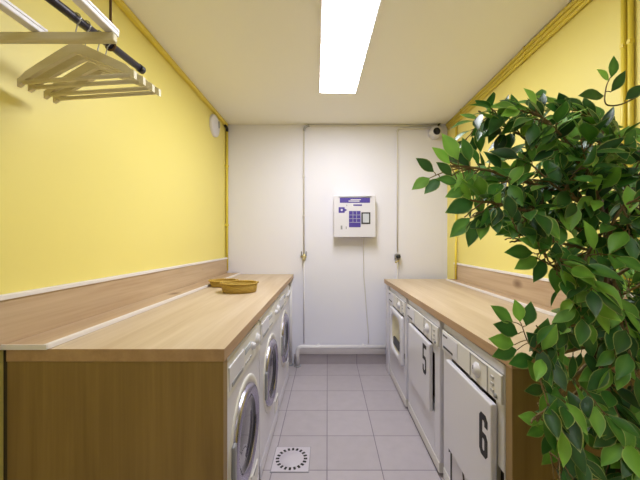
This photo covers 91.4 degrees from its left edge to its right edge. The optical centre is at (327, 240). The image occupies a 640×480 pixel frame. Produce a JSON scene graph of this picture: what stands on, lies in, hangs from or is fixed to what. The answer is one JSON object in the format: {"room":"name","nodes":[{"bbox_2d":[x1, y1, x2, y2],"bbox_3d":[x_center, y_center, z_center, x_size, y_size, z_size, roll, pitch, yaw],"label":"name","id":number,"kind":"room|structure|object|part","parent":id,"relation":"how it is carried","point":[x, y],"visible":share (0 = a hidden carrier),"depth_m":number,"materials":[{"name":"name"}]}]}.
{"room":"laundry","nodes":[
{"label":"laundry","id":0,"kind":"room"},
{"bbox_2d":[0,0,225,479],"bbox_3d":[-1.085,0.036,0.742,0.100,2.438,4.883,0,0,0],"label":"wall","id":1,"kind":"structure","parent":0,"point":[90,189],"depth_m":1.42,"materials":[{"name":"yellow paint"}]},
{"bbox_2d":[0,0,118,43],"bbox_3d":[-0.828,-0.606,0.637,0.412,0.049,0.595,0,0,0],"label":"frame","id":2,"kind":"object","parent":1,"relation":"attached to","point":[38,34],"visible":1,"depth_m":0.90,"materials":[{"name":"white wood"}]},
{"bbox_3d":[-0.850,-0.619,0.637,0.026,0.023,0.595,0,0,0],"label":"rail","id":3,"kind":"part","parent":2,"relation":"part of","materials":[{"name":"white paint"}]},
{"bbox_3d":[-0.636,-0.619,0.637,0.026,0.023,0.595,0,0,0],"label":"rail","id":4,"kind":"part","parent":2,"relation":"part of","materials":[{"name":"white paint"}]},
{"bbox_2d":[0,257,240,349],"bbox_3d":[-0.955,0.256,2.058,0.158,0.170,2.224,0,0,0],"label":"backsplash","id":5,"kind":"structure","parent":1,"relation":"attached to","point":[45,318],"depth_m":1.29,"materials":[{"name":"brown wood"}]},
{"bbox_2d":[113,0,227,125],"bbox_3d":[-1.020,-1.169,0.742,0.029,0.029,4.843,0,0,0],"label":"trim","id":6,"kind":"structure","parent":1,"relation":"attached to","point":[120,3],"depth_m":1.92,"materials":[{"name":"yellow paint"}]},
{"bbox_2d":[209,114,219,136],"bbox_3d":[-1.012,-1.040,2.830,0.046,0.196,0.196,0,0,0],"label":"air vent","id":7,"kind":"object","parent":1,"relation":"in","point":[214,123],"visible":1,"depth_m":2.78,"materials":[{"name":"white plastic"}]},
{"bbox_2d":[224,125,228,270],"bbox_3d":[-1.019,-0.424,3.139,0.033,1.459,0.084,0,0,0],"label":"conduit","id":8,"kind":"object","parent":1,"relation":"attached to","point":[225,126],"visible":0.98,"depth_m":3.15,"materials":[{"name":"yellow paint"}]},
{"bbox_2d":[227,125,446,363],"bbox_3d":[0.093,0.036,3.233,2.457,2.438,0.100,0,0,0],"label":"wall","id":9,"kind":"structure","parent":0,"point":[265,162],"depth_m":3.18,"materials":[{"name":"white paint"}]},
{"bbox_2d":[301,251,306,260],"bbox_3d":[-0.239,0.157,3.149,0.060,0.094,0.068,0,0,0],"label":"tap","id":10,"kind":"object","parent":9,"relation":"attached to","point":[303,256],"visible":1,"depth_m":3.15,"materials":[{"name":"gold metal"}]},
{"bbox_2d":[303,261,304,342],"bbox_3d":[-0.239,0.625,3.169,0.011,0.840,0.012,0,0,0],"label":"pipe","id":11,"kind":"object","parent":9,"relation":"attached to","point":[303,261],"visible":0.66,"depth_m":3.17,"materials":[{"name":"white metal"}]},
{"bbox_2d":[294,354,385,363],"bbox_3d":[0.130,1.206,3.177,0.940,0.098,0.012,0,0,0],"label":"baseboard","id":12,"kind":"structure","parent":9,"relation":"attached to","point":[304,358],"depth_m":3.17,"materials":[{"name":"tile"}]},
{"bbox_2d":[294,344,385,367],"bbox_3d":[0.124,1.149,3.131,0.920,0.213,0.104,0,0,0],"label":"pipe","id":13,"kind":"object","parent":9,"relation":"attached to","point":[297,352],"visible":0.99,"depth_m":3.10,"materials":[{"name":"white metal"}]},
{"bbox_2d":[300,349,384,353],"bbox_3d":[0.140,1.123,3.175,0.890,0.065,0.016,0,0,0],"label":"trim","id":14,"kind":"structure","parent":9,"relation":"attached to","point":[302,351],"depth_m":3.17,"materials":[{"name":"white"}]},
{"bbox_2d":[334,195,375,342],"bbox_3d":[0.267,0.299,3.118,0.409,1.491,0.128,0,0,0],"label":"box","id":15,"kind":"object","parent":9,"relation":"attached to","point":[354,215],"visible":1,"depth_m":3.06,"materials":[{"name":"white metal"}]},
{"bbox_3d":[0.267,-0.237,3.069,0.409,0.410,0.018,0,0,0],"label":"door","id":16,"kind":"part","parent":15,"relation":"part of","materials":[{"name":"white metal"}]},
{"bbox_3d":[0.270,-0.428,3.057,0.324,0.011,0.006,0,0,0],"label":"rail","id":17,"kind":"part","parent":15,"relation":"part of","materials":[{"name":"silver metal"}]},
{"bbox_2d":[303,124,440,253],"bbox_3d":[0.450,-0.522,3.170,1.405,1.313,0.026,0,0,0],"label":"conduit","id":18,"kind":"object","parent":9,"relation":"attached to","point":[308,125],"visible":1,"depth_m":3.16,"materials":[{"name":"white plastic"}]},
{"bbox_2d":[394,253,400,262],"bbox_3d":[0.705,0.177,3.143,0.060,0.103,0.077,0,0,0],"label":"tap","id":19,"kind":"object","parent":9,"relation":"attached to","point":[396,256],"visible":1,"depth_m":3.13,"materials":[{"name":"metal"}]},
{"bbox_2d":[396,128,430,252],"bbox_3d":[0.926,-0.504,3.169,0.452,1.278,0.019,0,0,0],"label":"conduit","id":20,"kind":"object","parent":9,"relation":"attached to","point":[398,129],"visible":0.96,"depth_m":3.16,"materials":[{"name":"white plastic"}]},
{"bbox_2d":[428,123,441,139],"bbox_3d":[1.103,-1.116,3.143,0.154,0.181,0.080,0,0,0],"label":"security camera","id":21,"kind":"object","parent":9,"relation":"attached to","point":[435,132],"depth_m":3.12,"materials":[{"name":"white plastic"}]},
{"bbox_2d":[123,0,571,124],"bbox_3d":[0.093,-1.233,0.742,2.457,0.100,5.083,0,0,0],"label":"ceiling","id":22,"kind":"structure","parent":0,"point":[256,62],"depth_m":1.96,"materials":[{"name":"white paint"}]},
{"bbox_2d":[45,0,145,73],"bbox_3d":[-0.802,-0.928,0.847,0.044,0.507,0.861,0,0,6],"label":"rail","id":23,"kind":"object","parent":22,"relation":"hanging from","point":[60,6],"visible":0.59,"depth_m":1.03,"materials":[{"name":"grey metal"}]},
{"bbox_2d":[17,12,136,87],"bbox_3d":[-0.787,-0.602,0.975,0.400,0.222,0.014,-1,0,6],"label":"hanger","id":24,"kind":"object","parent":23,"relation":"hanging from","point":[68,51],"visible":0.84,"depth_m":0.97,"materials":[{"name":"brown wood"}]},
{"bbox_2d":[28,20,145,92],"bbox_3d":[-0.783,-0.602,1.010,0.400,0.222,0.014,-1,0,5],"label":"hanger","id":25,"kind":"object","parent":23,"relation":"hanging from","point":[63,67],"visible":0.62,"depth_m":1.01,"materials":[{"name":"beige wood"}]},
{"bbox_2d":[43,30,154,99],"bbox_3d":[-0.778,-0.602,1.058,0.400,0.222,0.014,-1,0,6],"label":"hanger","id":26,"kind":"object","parent":23,"relation":"hanging from","point":[87,68],"visible":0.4,"depth_m":1.06,"materials":[{"name":"beige wood"}]},
{"bbox_2d":[53,44,160,103],"bbox_3d":[-0.774,-0.602,1.090,0.400,0.222,0.014,-1,0,6],"label":"hanger","id":27,"kind":"object","parent":23,"relation":"hanging from","point":[56,99],"visible":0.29,"depth_m":1.09,"materials":[{"name":"beige wood"}]},
{"bbox_3d":[-0.773,-0.981,1.112,0.008,0.402,0.008,0,0,0],"label":"cord","id":28,"kind":"part","parent":23,"relation":"part of","materials":[{"name":"brown plastic"}]},
{"bbox_2d":[319,0,381,93],"bbox_3d":[0.103,-1.178,1.878,0.299,0.010,1.224,0,0,-2],"label":"recessed light","id":29,"kind":"object","parent":22,"relation":"in","point":[346,26],"visible":1,"depth_m":1.83,"materials":[{"name":"white plastic"}]},
{"bbox_2d":[259,364,443,479],"bbox_3d":[0.093,1.305,0.742,2.457,0.100,5.083,0,0,0],"label":"floor","id":30,"kind":"structure","parent":0,"point":[356,424],"depth_m":2.10,"materials":[{"name":"tile"}]},
{"bbox_2d":[3,274,293,479],"bbox_3d":[-0.680,0.798,2.080,0.710,0.913,2.195,0,0,0],"label":"countertop","id":31,"kind":"structure","parent":30,"relation":"on","point":[142,396],"depth_m":0.99,"materials":[{"name":"brown wood"}]},
{"bbox_3d":[-0.671,0.819,1.006,0.684,0.873,0.040,0,0,0],"label":"panel","id":32,"kind":"part","parent":31,"relation":"part of","materials":[{"name":"brown wood"}]},
{"bbox_2d":[208,278,237,287],"bbox_3d":[-0.778,0.315,2.335,0.206,0.052,0.178,0,0,0],"label":"basket","id":33,"kind":"object","parent":31,"relation":"on","point":[213,282],"visible":0.62,"depth_m":2.29,"materials":[{"name":"yellow wicker"}]},
{"bbox_2d":[219,280,258,293],"bbox_3d":[-0.585,0.306,2.075,0.245,0.070,0.204,0,0,0],"label":"basket","id":34,"kind":"object","parent":31,"relation":"on","point":[235,286],"visible":1,"depth_m":2.00,"materials":[{"name":"yellow wicker"}]},
{"bbox_2d":[227,321,260,479],"bbox_3d":[-0.607,0.829,1.306,0.571,0.852,0.523,0,0,0],"label":"washing machine","id":35,"kind":"object","parent":30,"relation":"on","point":[243,362],"visible":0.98,"depth_m":1.25,"materials":[{"name":"white metal"}]},
{"bbox_3d":[-0.332,0.800,1.108,0.015,0.150,0.034,0,0,0],"label":"door handle","id":36,"kind":"part","parent":35,"relation":"part of","materials":[{"name":"grey plastic"}]},
{"bbox_3d":[-0.337,0.477,1.160,0.006,0.085,0.190,0,0,0],"label":"detergent drawer","id":37,"kind":"part","parent":35,"relation":"part of","materials":[{"name":"white plastic"}]},
{"bbox_3d":[-0.340,0.475,1.306,0.008,0.128,0.515,0,0,0],"label":"control panel","id":38,"kind":"part","parent":35,"relation":"part of","materials":[{"name":"white plastic"}]},
{"bbox_3d":[-0.337,0.800,1.302,0.031,0.381,0.381,0,0,0],"label":"door","id":39,"kind":"part","parent":35,"relation":"part of","materials":[{"name":"silver metal"}]},
{"bbox_3d":[-0.337,0.800,1.302,0.011,0.278,0.278,0,0,0],"label":"door glass","id":40,"kind":"part","parent":35,"relation":"part of","materials":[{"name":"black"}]},
{"bbox_3d":[-0.333,0.473,1.403,0.022,0.037,0.037,0,0,0],"label":"knob","id":41,"kind":"part","parent":35,"relation":"part of","materials":[{"name":"white plastic"}]},
{"bbox_3d":[-0.333,0.473,1.493,0.022,0.062,0.062,0,0,0],"label":"knob","id":42,"kind":"part","parent":35,"relation":"part of","materials":[{"name":"white plastic"}]},
{"bbox_2d":[258,297,279,478],"bbox_3d":[-0.612,0.829,1.913,0.571,0.852,0.618,0,0,0],"label":"washing machine","id":43,"kind":"object","parent":30,"relation":"on","point":[269,321],"visible":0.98,"depth_m":1.80,"materials":[{"name":"white metal"}]},
{"bbox_3d":[-0.343,0.477,1.719,0.006,0.085,0.190,0,0,0],"label":"detergent drawer","id":44,"kind":"part","parent":43,"relation":"part of","materials":[{"name":"white plastic"}]},
{"bbox_3d":[-0.337,0.800,1.715,0.015,0.150,0.034,0,0,0],"label":"door handle","id":45,"kind":"part","parent":43,"relation":"part of","materials":[{"name":"grey plastic"}]},
{"bbox_3d":[-0.349,1.202,1.913,0.005,0.070,0.598,0,0,0],"label":"kick plate","id":46,"kind":"part","parent":43,"relation":"part of","materials":[{"name":"white metal"}]},
{"bbox_3d":[-0.346,0.475,1.913,0.008,0.128,0.610,0,0,0],"label":"control panel","id":47,"kind":"part","parent":43,"relation":"part of","materials":[{"name":"white plastic"}]},
{"bbox_3d":[-0.342,0.800,1.908,0.031,0.381,0.381,0,0,0],"label":"door","id":48,"kind":"part","parent":43,"relation":"part of","materials":[{"name":"silver metal"}]},
{"bbox_3d":[-0.342,0.800,1.908,0.011,0.278,0.278,0,0,0],"label":"door glass","id":49,"kind":"part","parent":43,"relation":"part of","materials":[{"name":"black"}]},
{"bbox_2d":[278,284,290,407],"bbox_3d":[-0.619,0.829,2.569,0.571,0.852,0.610,0,0,0],"label":"washing machine","id":50,"kind":"object","parent":30,"relation":"on","point":[284,297],"visible":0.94,"depth_m":2.48,"materials":[{"name":"white metal"}]},
{"bbox_3d":[-0.344,0.800,2.371,0.015,0.150,0.034,0,0,0],"label":"door handle","id":51,"kind":"part","parent":50,"relation":"part of","materials":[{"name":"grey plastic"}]},
{"bbox_3d":[-0.349,0.477,2.379,0.006,0.085,0.190,0,0,0],"label":"detergent drawer","id":52,"kind":"part","parent":50,"relation":"part of","materials":[{"name":"white plastic"}]},
{"bbox_3d":[-0.356,1.202,2.569,0.005,0.070,0.590,0,0,0],"label":"kick plate","id":53,"kind":"part","parent":50,"relation":"part of","materials":[{"name":"white metal"}]},
{"bbox_3d":[-0.352,0.475,2.569,0.008,0.128,0.602,0,0,0],"label":"control panel","id":54,"kind":"part","parent":50,"relation":"part of","materials":[{"name":"white plastic"}]},
{"bbox_3d":[-0.349,0.800,2.564,0.031,0.381,0.381,0,0,0],"label":"door","id":55,"kind":"part","parent":50,"relation":"part of","materials":[{"name":"silver metal"}]},
{"bbox_3d":[-0.349,0.800,2.564,0.011,0.278,0.278,0,0,0],"label":"door glass","id":56,"kind":"part","parent":50,"relation":"part of","materials":[{"name":"black"}]},
{"bbox_2d":[270,447,310,472],"bbox_3d":[-0.206,1.252,1.790,0.212,0.006,0.210,0,0,0],"label":"floor drain","id":57,"kind":"object","parent":30,"relation":"on","point":[285,459],"visible":1,"depth_m":1.77,"materials":[{"name":"grey metal"}]},
{"bbox_2d":[289,280,293,365],"bbox_3d":[-0.374,0.825,3.145,0.064,0.860,0.064,0,0,0],"label":"riser pipe","id":58,"kind":"object","parent":30,"relation":"on","point":[290,283],"visible":0.66,"depth_m":3.13,"materials":[{"name":"white metal"}]},
{"bbox_2d":[389,287,408,406],"bbox_3d":[0.848,0.841,2.612,0.588,0.828,0.596,0,0,0],"label":"dryer","id":59,"kind":"object","parent":30,"relation":"on","point":[398,302],"visible":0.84,"depth_m":2.49,"materials":[{"name":"white metal"}]},
{"bbox_3d":[0.571,0.516,2.803,0.003,0.086,0.185,0,0,0],"label":"lint drawer","id":60,"kind":"part","parent":59,"relation":"part of","materials":[{"name":"white plastic"}]},
{"bbox_3d":[0.568,0.769,2.578,0.024,0.372,0.435,0,0,0],"label":"door","id":61,"kind":"part","parent":59,"relation":"part of","materials":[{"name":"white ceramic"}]},
{"bbox_3d":[0.577,0.516,2.612,0.010,0.102,0.588,0,0,0],"label":"control panel","id":62,"kind":"part","parent":59,"relation":"part of","materials":[{"name":"white plastic"}]},
{"bbox_3d":[0.595,1.209,2.612,0.032,0.056,0.586,0,0,0],"label":"kick plate","id":63,"kind":"part","parent":59,"relation":"part of","materials":[{"name":"white plastic"}]},
{"bbox_2d":[407,299,443,472],"bbox_3d":[0.861,0.841,1.973,0.588,0.828,0.642,0,0,0],"label":"dryer","id":64,"kind":"object","parent":30,"relation":"on","point":[425,351],"visible":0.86,"depth_m":1.82,"materials":[{"name":"white metal"}]},
{"bbox_3d":[0.583,0.516,2.187,0.003,0.086,0.185,0,0,0],"label":"lint drawer","id":65,"kind":"part","parent":64,"relation":"part of","materials":[{"name":"white plastic"}]},
{"bbox_3d":[0.582,0.773,1.978,0.023,0.380,0.453,0,0,0],"label":"door","id":66,"kind":"part","parent":64,"relation":"part of","materials":[{"name":"white metal"}]},
{"bbox_3d":[0.589,0.516,1.973,0.010,0.102,0.634,0,0,0],"label":"control panel","id":67,"kind":"part","parent":64,"relation":"part of","materials":[{"name":"white plastic"}]},
{"bbox_3d":[0.608,1.209,1.973,0.032,0.056,0.632,0,0,0],"label":"kick plate","id":68,"kind":"part","parent":64,"relation":"part of","materials":[{"name":"white plastic"}]},
{"bbox_3d":[0.578,0.516,1.829,0.020,0.060,0.060,0,0,0],"label":"knob","id":69,"kind":"part","parent":64,"relation":"part of","materials":[{"name":"white plastic"}]},
{"bbox_2d":[442,324,505,479],"bbox_3d":[0.873,0.841,1.350,0.588,0.828,0.564,0,0,0],"label":"dryer","id":70,"kind":"object","parent":30,"relation":"on","point":[474,380],"visible":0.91,"depth_m":1.27,"materials":[{"name":"white metal"}]},
{"bbox_3d":[0.620,1.209,1.350,0.032,0.056,0.554,0,0,0],"label":"kick plate","id":71,"kind":"part","parent":70,"relation":"part of","materials":[{"name":"white plastic"}]},
{"bbox_3d":[0.595,0.516,1.524,0.003,0.086,0.185,0,0,0],"label":"lint drawer","id":72,"kind":"part","parent":70,"relation":"part of","materials":[{"name":"white plastic"}]},
{"bbox_3d":[0.592,0.791,1.321,0.023,0.417,0.427,0,0,0],"label":"door","id":73,"kind":"part","parent":70,"relation":"part of","materials":[{"name":"white metal"}]},
{"bbox_3d":[0.601,0.516,1.350,0.010,0.102,0.556,0,0,0],"label":"control panel","id":74,"kind":"part","parent":70,"relation":"part of","materials":[{"name":"white plastic"}]},
{"bbox_3d":[0.590,0.516,1.245,0.020,0.060,0.060,0,0,0],"label":"knob","id":75,"kind":"part","parent":70,"relation":"part of","materials":[{"name":"white plastic"}]},
{"bbox_2d":[384,279,639,479],"bbox_3d":[0.889,0.817,2.047,0.659,0.876,2.065,0,0,0],"label":"countertop","id":76,"kind":"structure","parent":30,"relation":"on","point":[469,312],"depth_m":1.27,"materials":[{"name":"brown wood"}]},
{"bbox_3d":[0.598,0.837,2.998,0.050,0.836,0.145,0,0,0],"label":"panel","id":77,"kind":"part","parent":76,"relation":"part of","materials":[{"name":"white ceramic"}]},
{"bbox_3d":[0.911,0.837,1.037,0.616,0.836,0.038,0,0,0],"label":"panel","id":78,"kind":"part","parent":76,"relation":"part of","materials":[{"name":"brown wood"}]},
{"bbox_2d":[412,56,639,479],"bbox_3d":[0.698,0.386,0.830,0.992,1.736,0.466,0,0,-13],"label":"ficus tree","id":79,"kind":"object","parent":30,"relation":"on","point":[594,317],"visible":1,"depth_m":0.76,"materials":[{"name":"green plant"}]},
{"bbox_2d":[447,0,639,291],"bbox_3d":[1.272,0.036,0.742,0.100,2.438,4.883,0,0,0],"label":"wall","id":80,"kind":"structure","parent":0,"point":[567,63],"depth_m":1.64,"materials":[{"name":"yellow paint"}]},
{"bbox_2d":[455,123,456,278],"bbox_3d":[1.200,-0.370,2.915,0.020,1.461,0.054,0,0,28],"label":"conduit","id":81,"kind":"object","parent":80,"relation":"attached to","point":[455,123],"visible":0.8,"depth_m":2.89,"materials":[{"name":"yellow paint"}]},
{"bbox_2d":[446,0,577,125],"bbox_3d":[1.207,-1.167,0.742,0.029,0.026,4.823,0,0,0],"label":"ceiling pipe","id":82,"kind":"object","parent":80,"relation":"attached to","point":[572,2],"visible":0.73,"depth_m":1.92,"materials":[{"name":"yellow metal"}]},
{"bbox_2d":[447,0,584,127],"bbox_3d":[1.208,-1.139,0.732,0.027,0.024,4.803,0,0,0],"label":"ceiling pipe","id":83,"kind":"object","parent":80,"relation":"attached to","point":[578,2],"visible":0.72,"depth_m":1.88,"materials":[{"name":"yellow metal"}]},
{"bbox_2d":[448,0,590,129],"bbox_3d":[1.210,-1.115,0.722,0.024,0.020,4.783,0,0,0],"label":"ceiling pipe","id":84,"kind":"object","parent":80,"relation":"attached to","point":[583,4],"visible":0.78,"depth_m":1.82,"materials":[{"name":"yellow paint"}]},
{"bbox_2d":[446,263,634,316],"bbox_3d":[1.172,0.294,1.978,0.098,0.170,1.975,0,0,0],"label":"wall ledge","id":85,"kind":"object","parent":80,"relation":"attached to","point":[505,285],"visible":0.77,"depth_m":2.03,"materials":[{"name":"brown wood"}]},
{"bbox_2d":[619,0,626,278],"bbox_3d":[1.211,-0.451,1.276,0.021,1.301,0.019,0,0,0],"label":"pipe","id":86,"kind":"object","parent":80,"relation":"attached to","point":[623,3],"visible":0.41,"depth_m":1.27,"materials":[{"name":"yellow paint"}]},
{"bbox_2d":[626,0,634,284],"bbox_3d":[1.211,-0.451,1.246,0.021,1.301,0.019,0,0,0],"label":"pipe","id":87,"kind":"object","parent":80,"relation":"attached to","point":[630,41],"visible":0.44,"depth_m":1.24,"materials":[{"name":"yellow paint"}]}
]}

